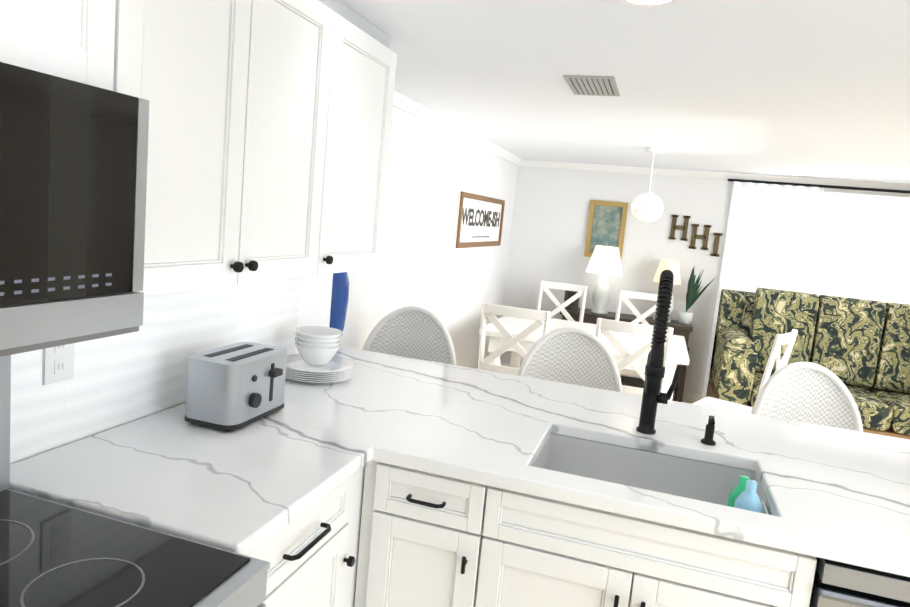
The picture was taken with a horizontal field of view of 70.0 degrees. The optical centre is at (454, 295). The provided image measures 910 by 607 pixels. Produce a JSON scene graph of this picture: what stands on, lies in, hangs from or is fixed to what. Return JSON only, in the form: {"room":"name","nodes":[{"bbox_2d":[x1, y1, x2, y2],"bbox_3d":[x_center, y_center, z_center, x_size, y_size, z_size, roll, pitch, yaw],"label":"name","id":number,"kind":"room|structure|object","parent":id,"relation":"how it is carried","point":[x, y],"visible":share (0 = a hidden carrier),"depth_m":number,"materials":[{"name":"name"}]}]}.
{"room":"kitchen","nodes":[
{"label":"kitchen","id":0,"kind":"room"},
{"bbox_2d":[10,273,332,463],"bbox_3d":[-1.126,0.215,1.268,0.273,2.134,3.190,7,7,17],"label":"wall","id":1,"kind":"structure","parent":0,"point":[62,395],"depth_m":1.76,"materials":[{"name":"white tile"}]},
{"bbox_2d":[42,325,74,385],"bbox_3d":[-0.908,0.138,1.492,0.009,0.126,0.080,7,7,17],"label":"electrical outlet","id":2,"kind":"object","parent":1,"relation":"attached to","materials":[{"name":"white plastic"}]},
{"bbox_2d":[0,0,131,94],"bbox_3d":[-0.856,-0.560,0.817,0.329,0.438,0.758,7,7,17],"label":"upper cabinet","id":3,"kind":"object","parent":1,"relation":"attached to","point":[82,41],"depth_m":1.07,"materials":[{"name":"white paint"}]},
{"bbox_2d":[0,62,149,356],"bbox_3d":[-0.856,-0.127,0.856,0.410,0.416,0.757,7,7,17],"label":"microwave","id":4,"kind":"object","parent":3,"relation":"attached to","point":[73,169],"visible":1,"depth_m":1.00,"materials":[{"name":"silver metal"}]},
{"bbox_2d":[128,0,351,295],"bbox_3d":[-0.634,-0.446,1.592,0.329,0.811,0.819,7,7,17],"label":"upper cabinet","id":5,"kind":"object","parent":1,"relation":"attached to","point":[269,131],"depth_m":1.51,"materials":[{"name":"white paint"}]},
{"bbox_2d":[332,10,396,272],"bbox_3d":[-0.467,-0.495,2.115,0.329,0.811,0.515,7,7,17],"label":"upper cabinet","id":6,"kind":"object","parent":1,"relation":"attached to","point":[368,105],"depth_m":2.14,"materials":[{"name":"white paint"}]},
{"bbox_2d":[393,90,524,165],"bbox_3d":[0.044,-1.119,4.476,0.050,0.058,3.840,7,7,17],"label":"crown molding","id":7,"kind":"structure","parent":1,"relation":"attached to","point":[409,106],"depth_m":4.19,"materials":[{"name":"white paint"}]},
{"bbox_2d":[341,106,517,369],"bbox_3d":[-0.124,-0.109,4.659,0.120,2.134,3.910,7,7,17],"label":"wall","id":8,"kind":"structure","parent":0,"point":[433,170],"depth_m":4.26,"materials":[{"name":"white paint"}]},
{"bbox_2d":[454,191,504,247],"bbox_3d":[0.224,-0.601,5.319,0.028,0.410,1.320,7,7,17],"label":"welcome sign","id":9,"kind":"object","parent":8,"relation":"attached to","point":[479,221],"visible":1,"depth_m":5.19,"materials":[{"name":"white"}]},
{"bbox_2d":[339,0,909,183],"bbox_3d":[1.849,-0.764,2.288,5.140,0.100,7.400,7,7,17],"label":"ceiling","id":10,"kind":"structure","parent":0,"point":[819,89],"depth_m":2.53,"materials":[{"name":"white paint"}]},
{"bbox_2d":[374,0,402,1],"bbox_3d":[-0.210,-0.842,1.799,0.164,0.006,0.164,7,7,17],"label":"recessed light","id":11,"kind":"object","parent":10,"relation":"in","point":[388,0],"visible":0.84,"depth_m":1.87,"materials":[{"name":"white"}]},
{"bbox_2d":[563,75,619,95],"bbox_3d":[0.584,-0.885,2.753,0.200,0.006,0.360,7,7,17],"label":"ceiling vent","id":12,"kind":"object","parent":10,"relation":"in","point":[593,85],"visible":1,"depth_m":2.73,"materials":[{"name":"grey metal"}]},
{"bbox_2d":[631,147,662,221],"bbox_3d":[1.387,-0.779,4.625,0.224,0.521,0.224,7,7,17],"label":"pendant light","id":13,"kind":"object","parent":10,"relation":"hanging from","point":[646,206],"visible":1,"depth_m":4.57,"materials":[{"name":"white glass"}]},
{"bbox_2d":[618,0,679,7],"bbox_3d":[0.491,-0.757,1.646,0.164,0.006,0.164,7,7,17],"label":"recessed light","id":14,"kind":"object","parent":10,"relation":"in","point":[648,3],"visible":1,"depth_m":1.70,"materials":[{"name":"white"}]},
{"bbox_2d":[500,166,909,394],"bbox_3d":[2.782,0.013,5.867,4.960,2.134,0.120,7,7,17],"label":"wall","id":15,"kind":"structure","parent":0,"point":[862,247],"depth_m":6.01,"materials":[{"name":"white paint"}]},
{"bbox_2d":[500,362,702,403],"bbox_3d":[1.434,0.861,6.304,2.040,0.098,0.012,7,7,17],"label":"baseboard","id":16,"kind":"structure","parent":15,"relation":"attached to","point":[688,397],"depth_m":6.06,"materials":[{"name":"white paint"}]},
{"bbox_2d":[584,200,627,259],"bbox_3d":[1.430,-0.618,6.157,0.350,0.540,0.030,7,7,17],"label":"picture frame","id":17,"kind":"object","parent":15,"relation":"attached to","point":[606,225],"visible":0.71,"depth_m":6.16,"materials":[{"name":"gold metal"}]},
{"bbox_2d":[668,215,721,256],"bbox_3d":[2.189,-0.543,5.926,0.456,0.340,0.022,7,7,17],"label":"sign","id":18,"kind":"object","parent":15,"relation":"attached to","point":[695,235],"visible":0.96,"depth_m":5.92,"materials":[{"name":"brown"}]},
{"bbox_2d":[525,160,909,190],"bbox_3d":[2.904,-0.997,5.642,4.828,0.058,0.050,7,7,17],"label":"crown molding","id":19,"kind":"structure","parent":15,"relation":"attached to","point":[534,163],"depth_m":5.82,"materials":[{"name":"white paint"}]},
{"bbox_2d":[702,179,909,398],"bbox_3d":[3.433,0.122,5.562,2.320,2.051,0.040,7,7,17],"label":"panels","id":20,"kind":"object","parent":15,"relation":"hanging from","point":[771,234],"visible":0.38,"depth_m":5.71,"materials":[{"name":"white fabric"}]},
{"bbox_3d":[1.643,1.444,2.559,5.140,0.100,7.400,7,7,17],"label":"floor","id":21,"kind":"structure","parent":0,"visible":0},
{"bbox_2d":[0,355,269,606],"bbox_3d":[-0.757,0.773,0.909,0.777,1.181,0.757,7,7,17],"label":"range","id":22,"kind":"object","parent":21,"relation":"on","point":[54,554],"visible":1,"depth_m":1.10,"materials":[{"name":"silver metal"}]},
{"bbox_2d":[248,466,363,606],"bbox_3d":[-0.664,0.859,1.559,0.614,0.872,0.502,7,7,17],"label":"base cabinet","id":23,"kind":"object","parent":21,"relation":"on","point":[312,559],"depth_m":1.52,"materials":[{"name":"white paint"}]},
{"bbox_2d":[362,306,455,364],"bbox_3d":[-0.312,0.601,3.155,0.530,1.059,0.505,7,7,17],"label":"bar stool","id":24,"kind":"object","parent":21,"relation":"on","point":[417,332],"visible":0.35,"depth_m":3.33,"materials":[{"name":"white paint"}]},
{"bbox_2d":[360,461,547,606],"bbox_3d":[-0.003,0.863,2.024,0.404,0.872,0.614,7,7,17],"label":"base cabinet","id":25,"kind":"object","parent":21,"relation":"on","point":[371,533],"depth_m":1.69,"materials":[{"name":"white paint"}]},
{"bbox_2d":[10,347,909,576],"bbox_3d":[0.475,0.567,1.754,2.864,0.290,1.620,7,7,17],"label":"countertop","id":26,"kind":"structure","parent":25,"relation":"on","point":[841,495],"depth_m":1.71,"materials":[{"name":"stone"}]},
{"bbox_2d":[184,342,286,430],"bbox_3d":[-0.601,0.253,1.831,0.187,0.186,0.270,7,7,17],"label":"toaster","id":27,"kind":"object","parent":26,"relation":"on","point":[234,386],"visible":1,"depth_m":1.73,"materials":[{"name":"silver metal"}]},
{"bbox_2d":[286,326,353,382],"bbox_3d":[-0.492,0.211,2.325,0.268,0.170,0.268,7,7,17],"label":"dishes","id":28,"kind":"object","parent":26,"relation":"on","point":[315,360],"visible":0.98,"depth_m":2.27,"materials":[{"name":"white ceramic"}]},
{"bbox_2d":[329,240,382,339],"bbox_3d":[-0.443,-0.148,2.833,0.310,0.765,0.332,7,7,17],"label":"vase","id":29,"kind":"object","parent":26,"relation":"on","point":[340,295],"depth_m":2.78,"materials":[{"name":"blue glass"}]},
{"bbox_2d":[636,270,681,434],"bbox_3d":[0.621,0.187,1.918,0.112,0.521,0.273,7,7,17],"label":"faucet","id":30,"kind":"object","parent":26,"relation":"on","point":[653,396],"visible":1,"depth_m":1.81,"materials":[{"name":"black metal"}]},
{"bbox_2d":[701,415,715,444],"bbox_3d":[0.777,0.412,1.976,0.043,0.091,0.083,7,7,17],"label":"soap dispenser","id":31,"kind":"object","parent":26,"relation":"on","point":[707,439],"visible":0.98,"depth_m":1.99,"materials":[{"name":"black metal"}]},
{"bbox_2d":[478,302,550,374],"bbox_3d":[0.390,0.556,4.214,0.440,1.021,0.511,7,7,17],"label":"dining chair","id":32,"kind":"object","parent":21,"relation":"on","point":[539,316],"visible":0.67,"depth_m":3.98,"materials":[{"name":"white paint"}]},
{"bbox_2d":[522,281,587,360],"bbox_3d":[0.863,0.417,5.695,0.440,1.021,0.511,7,7,17],"label":"dining chair","id":33,"kind":"object","parent":21,"relation":"on","point":[546,285],"visible":0.29,"depth_m":5.85,"materials":[{"name":"white paint"}]},
{"bbox_2d":[517,327,622,392],"bbox_3d":[0.505,0.702,2.952,0.530,1.059,0.490,6,7,3],"label":"bar stool","id":34,"kind":"object","parent":21,"relation":"on","point":[576,356],"visible":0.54,"depth_m":3.12,"materials":[{"name":"white paint"}]},
{"bbox_2d":[479,316,688,400],"bbox_3d":[0.947,0.656,4.868,1.400,0.763,1.000,7,7,17],"label":"dining table","id":35,"kind":"object","parent":21,"relation":"on","point":[629,342],"visible":0.44,"depth_m":4.60,"materials":[{"name":"white paint"}]},
{"bbox_2d":[560,308,692,401],"bbox_3d":[1.540,0.569,6.043,1.160,0.758,0.365,7,7,17],"label":"console table","id":36,"kind":"object","parent":21,"relation":"on","point":[684,330],"visible":0.4,"depth_m":5.88,"materials":[{"name":"brown wood"}]},
{"bbox_2d":[564,290,578,310],"bbox_3d":[1.087,0.035,6.056,0.120,0.209,0.152,7,7,17],"label":"box","id":37,"kind":"object","parent":36,"relation":"on","point":[573,306],"visible":0.62,"depth_m":6.00,"materials":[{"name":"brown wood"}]},
{"bbox_2d":[586,245,621,313],"bbox_3d":[1.375,-0.142,6.027,0.332,0.619,0.332,7,7,17],"label":"table lamp","id":38,"kind":"object","parent":36,"relation":"on","point":[604,260],"visible":1,"depth_m":5.93,"materials":[{"name":"white ceramic"}]},
{"bbox_2d":[653,260,680,321],"bbox_3d":[1.909,-0.039,5.887,0.241,0.549,0.241,7,7,17],"label":"table lamp","id":39,"kind":"object","parent":36,"relation":"on","point":[672,266],"visible":0.29,"depth_m":5.80,"materials":[{"name":"white ceramic"}]},
{"bbox_2d":[678,264,714,324],"bbox_3d":[2.157,0.002,5.773,0.283,0.541,0.204,7,7,17],"label":"potted plant","id":40,"kind":"object","parent":36,"relation":"on","point":[693,294],"visible":1,"depth_m":5.79,"materials":[{"name":"green plant"}]},
{"bbox_2d":[595,318,673,395],"bbox_3d":[1.054,0.642,4.010,0.440,1.021,0.511,7,7,17],"label":"dining chair","id":41,"kind":"object","parent":21,"relation":"on","point":[606,325],"visible":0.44,"depth_m":3.76,"materials":[{"name":"white paint"}]},
{"bbox_2d":[615,290,657,376],"bbox_3d":[1.527,0.504,5.492,0.440,1.021,0.511,7,7,17],"label":"dining chair","id":42,"kind":"object","parent":21,"relation":"on","point":[625,295],"visible":0.27,"depth_m":5.66,"materials":[{"name":"white paint"}]},
{"bbox_2d":[692,329,797,413],"bbox_3d":[1.808,0.694,4.160,0.511,1.022,0.440,11,9,39],"label":"dining chair","id":43,"kind":"object","parent":21,"relation":"on","point":[789,338],"visible":0.31,"depth_m":4.00,"materials":[{"name":"white paint"}]},
{"bbox_2d":[751,362,862,431],"bbox_3d":[1.460,0.835,2.596,0.530,1.059,0.490,5,7,-5],"label":"bar stool","id":44,"kind":"object","parent":21,"relation":"on","point":[811,393],"visible":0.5,"depth_m":2.76,"materials":[{"name":"white paint"}]},
{"bbox_2d":[706,288,909,439],"bbox_3d":[3.104,0.614,5.182,1.900,1.168,0.920,7,7,17],"label":"sofa","id":45,"kind":"object","parent":21,"relation":"on","point":[859,349],"visible":0.69,"depth_m":5.18,"materials":[{"name":"fabric"}]},
{"bbox_2d":[809,557,909,606],"bbox_3d":[1.141,1.016,1.653,0.616,0.866,0.638,7,7,17],"label":"dishwasher","id":46,"kind":"object","parent":21,"relation":"on","point":[837,584],"visible":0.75,"depth_m":1.39,"materials":[{"name":"silver metal"}]}
]}

